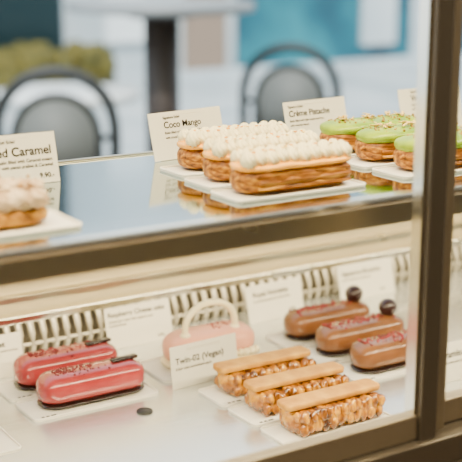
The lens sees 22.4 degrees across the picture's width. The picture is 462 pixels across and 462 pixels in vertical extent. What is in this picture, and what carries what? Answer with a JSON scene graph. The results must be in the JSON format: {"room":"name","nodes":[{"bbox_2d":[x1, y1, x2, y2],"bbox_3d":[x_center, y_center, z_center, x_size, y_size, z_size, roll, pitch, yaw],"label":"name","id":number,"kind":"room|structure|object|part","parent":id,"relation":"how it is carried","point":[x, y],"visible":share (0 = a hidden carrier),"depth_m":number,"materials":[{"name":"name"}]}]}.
{"room":"food shop","nodes":[
{"label":"food shop","id":0,"kind":"room"},
{"bbox_2d":[0,0,461,85],"bbox_3d":[-1.138,-3.155,10.748,18.000,3.600,0.450,-9,16,-31],"label":"wall","id":1,"kind":"structure","parent":0,"point":[353,34],"depth_m":11.75,"materials":[{"name":"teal paint"}]},
{"bbox_3d":[3.950,0.992,1.515,16.000,0.050,5.880,-9,16,-31],"label":"floor","id":2,"kind":"structure","parent":0,"visible":0},
{"bbox_2d":[0,0,461,461],"bbox_3d":[0.125,0.099,1.317,2.310,1.780,0.639,-9,16,-31],"label":"display case","id":3,"kind":"object","parent":2,"relation":"on","point":[146,233],"visible":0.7,"depth_m":1.03,"materials":[{"name":"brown metal"}]},
{"bbox_2d":[0,426,21,455],"bbox_3d":[-0.289,0.220,1.153,0.152,0.003,0.069,-9,16,-31],"label":"paper tray","id":4,"kind":"object","parent":3,"relation":"on","point":[8,444],"visible":1,"depth_m":1.17,"materials":[{"name":"white paper"}]},
{"bbox_2d":[0,331,22,377],"bbox_3d":[-0.286,0.147,1.351,0.092,0.049,0.023,-9,16,-31],"label":"name card","id":5,"kind":"object","parent":3,"relation":"on","point":[10,343],"visible":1,"depth_m":1.36,"materials":[{"name":"beige paper"}]},
{"bbox_2d":[0,379,36,401],"bbox_3d":[-0.194,0.172,1.347,0.152,0.003,0.060,-9,16,-31],"label":"paper tray","id":6,"kind":"object","parent":3,"relation":"on","point":[8,389],"visible":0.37,"depth_m":1.31,"materials":[{"name":"white paper"}]},
{"bbox_2d":[13,337,117,389],"bbox_3d":[-0.190,0.151,1.347,0.126,0.040,0.047,-9,16,-31],"label":"eclair","id":7,"kind":"object","parent":6,"relation":"on","point":[27,367],"visible":0.76,"depth_m":1.32,"materials":[{"name":"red food"}]},
{"bbox_2d":[0,131,59,182],"bbox_3d":[-0.206,-0.065,1.067,0.098,0.046,0.021,-9,16,-31],"label":"name card","id":8,"kind":"object","parent":3,"relation":"on","point":[33,154],"visible":1,"depth_m":1.07,"materials":[{"name":"beige paper"}]},
{"bbox_2d":[0,208,81,238],"bbox_3d":[-0.197,-0.002,0.901,0.152,0.003,0.069,-9,16,-31],"label":"paper tray","id":9,"kind":"object","parent":3,"relation":"on","point":[55,221],"visible":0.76,"depth_m":0.91,"materials":[{"name":"white paper"}]},
{"bbox_2d":[0,174,49,228],"bbox_3d":[-0.201,-0.020,0.896,0.127,0.038,0.055,-9,16,-31],"label":"pastry","id":10,"kind":"object","parent":9,"relation":"on","point":[22,202],"visible":1,"depth_m":0.90,"materials":[{"name":"beige food"}]},
{"bbox_2d":[15,381,157,421],"bbox_3d":[-0.159,0.185,1.292,0.152,0.003,0.060,-9,16,-31],"label":"paper tray","id":11,"kind":"object","parent":3,"relation":"on","point":[30,408],"visible":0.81,"depth_m":1.27,"materials":[{"name":"white paper"}]},
{"bbox_2d":[36,353,143,409],"bbox_3d":[-0.155,0.165,1.293,0.126,0.040,0.047,-9,16,-31],"label":"eclair","id":12,"kind":"object","parent":11,"relation":"on","point":[94,381],"visible":1,"depth_m":1.27,"materials":[{"name":"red food"}]},
{"bbox_3d":[0.081,-0.102,1.340,2.250,0.016,0.007,-9,16,-31],"label":"shelf rail","id":13,"kind":"part","parent":3,"relation":"part of","materials":[{"name":"silver metal"}]},
{"bbox_2d":[103,298,172,348],"bbox_3d":[-0.119,0.116,1.475,0.092,0.051,0.024,-9,16,-31],"label":"name card","id":14,"kind":"object","parent":3,"relation":"on","point":[149,321],"visible":1,"depth_m":1.47,"materials":[{"name":"beige paper"}]},
{"bbox_2d":[136,407,152,414],"bbox_3d":[-0.093,0.194,1.259,0.018,0.002,0.018,-9,16,-31],"label":"cable grommet","id":15,"kind":"object","parent":3,"relation":"on","point":[143,410],"visible":1,"depth_m":1.26,"materials":[{"name":"black rubber"}]},
{"bbox_2d":[160,164,203,177],"bbox_3d":[0.001,-0.066,1.161,0.142,0.003,0.052,-9,16,-31],"label":"paper tray","id":16,"kind":"object","parent":3,"relation":"on","point":[178,170],"visible":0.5,"depth_m":1.13,"materials":[{"name":"white paper"}]},
{"bbox_2d":[177,120,288,168],"bbox_3d":[0.003,-0.086,1.161,0.123,0.039,0.050,-9,16,-31],"label":"eclair","id":17,"kind":"object","parent":16,"relation":"on","point":[190,143],"visible":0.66,"depth_m":1.14,"materials":[{"name":"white food"}]},
{"bbox_2d":[147,106,221,161],"bbox_3d":[-0.048,-0.102,1.217,0.096,0.048,0.023,-12,18,-40],"label":"name card","id":18,"kind":"object","parent":3,"relation":"on","point":[164,127],"visible":0.73,"depth_m":1.20,"materials":[{"name":"beige paper"}]},
{"bbox_2d":[139,299,259,382],"bbox_3d":[-0.034,0.119,1.399,0.147,0.081,0.077,-9,16,-31],"label":"pastry","id":19,"kind":"object","parent":3,"relation":"on","point":[153,366],"depth_m":1.39,"materials":[{"name":"pink food"}]},
{"bbox_3d":[-0.026,0.117,1.405,0.124,0.079,0.065,-9,16,-31],"label":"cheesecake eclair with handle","id":20,"kind":"part","parent":19,"relation":"part of","materials":[{"name":"pink food"}]},
{"bbox_2d":[169,333,236,389],"bbox_3d":[-0.032,0.149,1.344,0.092,0.049,0.011,-10,17,-35],"label":"name card","id":21,"kind":"object","parent":3,"relation":"on","point":[191,364],"visible":0.91,"depth_m":1.34,"materials":[{"name":"beige paper"}]},
{"bbox_2d":[184,175,230,189],"bbox_3d":[0.027,-0.052,1.106,0.142,0.003,0.052,-9,16,-31],"label":"paper tray","id":22,"kind":"object","parent":3,"relation":"on","point":[202,181],"visible":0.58,"depth_m":1.07,"materials":[{"name":"white paper"}]},
{"bbox_2d":[202,129,319,180],"bbox_3d":[0.029,-0.072,1.106,0.123,0.039,0.050,-9,16,-31],"label":"eclair","id":23,"kind":"object","parent":22,"relation":"on","point":[216,153],"visible":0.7,"depth_m":1.08,"materials":[{"name":"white food"}]},
{"bbox_2d":[198,385,244,406],"bbox_3d":[0.035,0.177,1.328,0.140,0.003,0.058,-9,16,-31],"label":"paper tray","id":24,"kind":"object","parent":3,"relation":"on","point":[213,393],"visible":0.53,"depth_m":1.29,"materials":[{"name":"white paper"}]},
{"bbox_2d":[213,346,315,396],"bbox_3d":[0.036,0.159,1.328,0.122,0.034,0.050,-9,16,-31],"label":"pastry","id":25,"kind":"object","parent":24,"relation":"on","point":[231,375],"visible":0.73,"depth_m":1.31,"materials":[{"name":"beige food"}]},
{"bbox_2d":[0,245,461,353],"bbox_3d":[-0.032,0.098,1.571,2.256,0.050,0.026,-9,16,-31],"label":"vent","id":26,"kind":"object","parent":3,"relation":"attached to","point":[62,321],"depth_m":1.56,"materials":[{"name":"white metal"}]},
{"bbox_2d":[0,126,461,246],"bbox_3d":[0.160,-0.073,1.218,2.250,0.010,0.290,-9,16,-31],"label":"shelf","id":27,"kind":"object","parent":3,"relation":"attached to","point":[127,192],"depth_m":1.00,"materials":[{"name":"clear glass"}]},
{"bbox_3d":[-0.036,0.035,1.566,2.250,0.185,0.032,-9,16,-31],"label":"panel","id":28,"kind":"part","parent":3,"relation":"part of","materials":[{"name":"beige"}]},
{"bbox_2d":[228,403,279,426],"bbox_3d":[0.068,0.189,1.276,0.140,0.003,0.058,-9,16,-31],"label":"paper tray","id":29,"kind":"object","parent":3,"relation":"on","point":[255,418],"visible":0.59,"depth_m":1.24,"materials":[{"name":"white paper"}]},
{"bbox_2d":[244,361,348,415],"bbox_3d":[0.070,0.172,1.277,0.122,0.033,0.051,-9,16,-31],"label":"pastry","id":30,"kind":"object","parent":29,"relation":"on","point":[263,393],"visible":0.73,"depth_m":1.26,"materials":[{"name":"beige food"}]},
{"bbox_2d":[244,276,303,324],"bbox_3d":[0.056,0.092,1.575,0.094,0.049,0.023,-10,17,-35],"label":"name card","id":31,"kind":"object","parent":3,"relation":"on","point":[271,300],"visible":1,"depth_m":1.57,"materials":[{"name":"beige paper"}]},
{"bbox_2d":[210,179,365,203],"bbox_3d":[0.053,-0.038,1.051,0.142,0.003,0.052,-9,16,-31],"label":"paper tray","id":32,"kind":"object","parent":3,"relation":"on","point":[229,194],"visible":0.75,"depth_m":1.03,"materials":[{"name":"white paper"}]},
{"bbox_2d":[229,138,351,193],"bbox_3d":[0.054,-0.059,1.050,0.123,0.039,0.049,-9,16,-31],"label":"eclair","id":33,"kind":"object","parent":32,"relation":"on","point":[282,167],"visible":1,"depth_m":1.03,"materials":[{"name":"orange food"}]},
{"bbox_2d":[265,331,315,347],"bbox_3d":[0.121,0.132,1.512,0.152,0.003,0.060,-9,16,-31],"label":"paper tray","id":34,"kind":"object","parent":3,"relation":"on","point":[278,338],"visible":0.26,"depth_m":1.48,"materials":[{"name":"white paper"}]},
{"bbox_2d":[283,285,369,340],"bbox_3d":[0.125,0.103,1.510,0.127,0.055,0.046,-9,16,-31],"label":"eclair","id":35,"kind":"object","parent":34,"relation":"on","point":[300,324],"visible":0.85,"depth_m":1.49,"materials":[{"name":"brown food"}]},
{"bbox_2d":[282,96,346,135],"bbox_3d":[0.093,-0.125,1.314,0.092,0.046,0.022,-11,17,-37],"label":"name card","id":36,"kind":"object","parent":3,"relation":"on","point":[306,114],"visible":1,"depth_m":1.31,"materials":[{"name":"beige paper"}]},
{"bbox_3d":[-0.257,0.226,0.739,0.972,0.022,0.014,-9,16,-31],"label":"rail pane","id":37,"kind":"part","parent":3,"relation":"part of","materials":[{"name":"brown metal"}]},
{"bbox_2d":[260,411,390,443],"bbox_3d":[0.102,0.202,1.224,0.140,0.003,0.058,-9,16,-31],"label":"paper tray","id":38,"kind":"object","parent":3,"relation":"on","point":[277,432],"visible":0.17,"depth_m":1.21,"materials":[{"name":"white paper"}]},
{"bbox_2d":[277,378,385,437],"bbox_3d":[0.103,0.185,1.225,0.122,0.033,0.051,-9,16,-31],"label":"pastry","id":39,"kind":"object","parent":38,"relation":"on","point":[303,414],"visible":1,"depth_m":1.21,"materials":[{"name":"beige food"}]},
{"bbox_2d":[304,346,350,363],"bbox_3d":[0.158,0.145,1.455,0.152,0.003,0.060,-9,16,-31],"label":"paper tray","id":40,"kind":"object","parent":3,"relation":"on","point":[316,356],"visible":0.09,"depth_m":1.42,"materials":[{"name":"white paper"}]},
{"bbox_2d":[315,298,404,356],"bbox_3d":[0.161,0.117,1.454,0.127,0.055,0.046,-9,16,-31],"label":"eclair","id":41,"kind":"object","parent":40,"relation":"on","point":[335,338],"visible":0.93,"depth_m":1.43,"materials":[{"name":"brown food"}]},
{"bbox_2d":[336,257,394,299],"bbox_3d":[0.190,0.068,1.669,0.098,0.051,0.024,-9,16,-31],"label":"name card","id":42,"kind":"object","parent":3,"relation":"on","point":[374,277],"visible":1,"depth_m":1.67,"materials":[{"name":"beige paper"}]},
{"bbox_2d":[347,156,395,168],"bbox_3d":[0.180,-0.077,1.207,0.152,0.003,0.054,-9,16,-31],"label":"paper tray","id":43,"kind":"object","parent":3,"relation":"on","point":[355,161],"visible":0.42,"depth_m":1.17,"materials":[{"name":"white paper"}]},
{"bbox_2d":[355,120,460,160],"bbox_3d":[0.184,-0.097,1.208,0.128,0.039,0.049,-9,16,-31],"label":"eclair","id":44,"kind":"object","parent":43,"relation":"on","point":[376,143],"visible":0.42,"depth_m":1.17,"materials":[{"name":"food"}]},
{"bbox_2d":[339,362,405,380],"bbox_3d":[0.195,0.159,1.398,0.152,0.003,0.060,-9,16,-31],"label":"paper tray","id":45,"kind":"object","parent":3,"relation":"on","point":[353,375],"visible":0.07,"depth_m":1.36,"materials":[{"name":"white paper"}]},
{"bbox_2d":[350,329,406,373],"bbox_3d":[0.198,0.140,1.399,0.127,0.037,0.046,-9,16,-31],"label":"eclair","id":46,"kind":"object","parent":45,"relation":"on","point":[384,352],"visible":0.7,"depth_m":1.37,"materials":[{"name":"brown food"}]},
{"bbox_3d":[0.282,0.202,1.086,2.250,0.094,0.050,-9,16,-31],"label":"sill","id":47,"kind":"part","parent":3,"relation":"part of","materials":[{"name":"brown metal"}]},
{"bbox_2d":[372,165,461,178],"bbox_3d":[0.213,-0.064,1.157,0.152,0.003,0.054,-9,16,-31],"label":"paper tray","id":48,"kind":"object","parent":3,"relation":"on","point":[395,171],"visible":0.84,"depth_m":1.13,"materials":[{"name":"white paper"}]},
{"bbox_2d":[393,125,461,169],"bbox_3d":[0.216,-0.085,1.158,0.128,0.039,0.049,-9,16,-31],"label":"eclair","id":49,"kind":"object","parent":48,"relation":"on","point":[403,155],"visible":0.3,"depth_m":1.13,"materials":[{"name":"food"}]},
{"bbox_2d":[397,88,461,125],"bbox_3d":[0.237,-0.148,1.402,0.096,0.049,0.023,-9,16,-31],"label":"name card","id":50,"kind":"object","parent":3,"relation":"on","point":[406,97],"visible":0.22,"depth_m":1.38,"materials":[{"name":"beige paper"}]},
{"bbox_3d":[0.704,0.078,1.342,1.240,0.022,0.015,-9,16,-31],"label":"rail pane","id":51,"kind":"part","parent":3,"relation":"part of","materials":[{"name":"brown metal"}]},
{"bbox_2d":[446,340,461,382],"bbox_3d":[0.273,0.147,1.363,0.095,0.044,0.020,-9,16,-31],"label":"name card","id":52,"kind":"object","parent":3,"relation":"on","point":[454,349],"visible":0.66,"depth_m":1.35,"materials":[{"name":"beige paper"}]},
{"bbox_3d":[0.148,-0.089,1.257,0.152,0.003,0.053,-9,16,-31],"label":"paper tray","id":53,"kind":"object","parent":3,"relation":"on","visible":0},
{"bbox_2d":[319,110,414,150],"bbox_3d":[0.151,-0.109,1.258,0.128,0.039,0.049,-9,16,-31],"label":"eclair","id":54,"kind":"object","parent":53,"relation":"on","point":[345,128],"visible":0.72,"depth_m":1.23,"materials":[{"name":"food"}]},
{"label":"outside","id":55,"kind":"structure","parent":0,"visible":0},
{"bbox_2d":[3,63,461,155],"bbox_3d":[4.065,-0.979,9.539,33.000,0.050,7.940,-9,16,-31],"label":"pavement","id":56,"kind":"structure","parent":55,"point":[371,91],"depth_m":10.07,"materials":[{"name":"concrete"}]},
{"bbox_2d":[0,40,117,88],"bbox_3d":[-2.164,-1.323,9.780,2.540,0.504,0.690,-9,16,-31],"label":"hedge","id":57,"kind":"object","parent":56,"relation":"on","point":[95,59],"visible":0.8,"depth_m":10.01,"materials":[{"name":"green plant"}]},
{"bbox_2d":[0,66,120,159],"bbox_3d":[-0.602,-0.112,4.054,0.464,0.880,0.433,-2,14,-7],"label":"bistro chair","id":58,"kind":"object","parent":56,"relation":"on","point":[76,126],"visible":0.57,"depth_m":4.17,"materials":[{"name":"grey metal"}]},
{"bbox_2d":[0,82,138,107],"bbox_3d":[-0.690,-0.256,5.027,0.600,0.700,0.600,-9,16,-31],"label":"cafe table","id":59,"kind":"object","parent":56,"relation":"on","point":[121,94],"visible":0.32,"depth_m":4.87,"materials":[{"name":"white"}]},
{"bbox_2d":[66,0,254,150],"bbox_3d":[-0.312,-0.511,5.331,0.840,1.050,0.840,-9,16,-31],"label":"bar table","id":60,"kind":"object","parent":56,"relation":"on","point":[161,18],"visible":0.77,"depth_m":5.17,"materials":[{"name":"grey"}]},
{"bbox_2d":[238,42,341,125],"bbox_3d":[0.236,-0.359,5.059,0.464,0.880,0.433,2,14,8],"label":"bistro chair","id":61,"kind":"object","parent":56,"relation":"on","point":[282,83],"visible":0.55,"depth_m":5.18,"materials":[{"name":"grey metal"}]}
]}

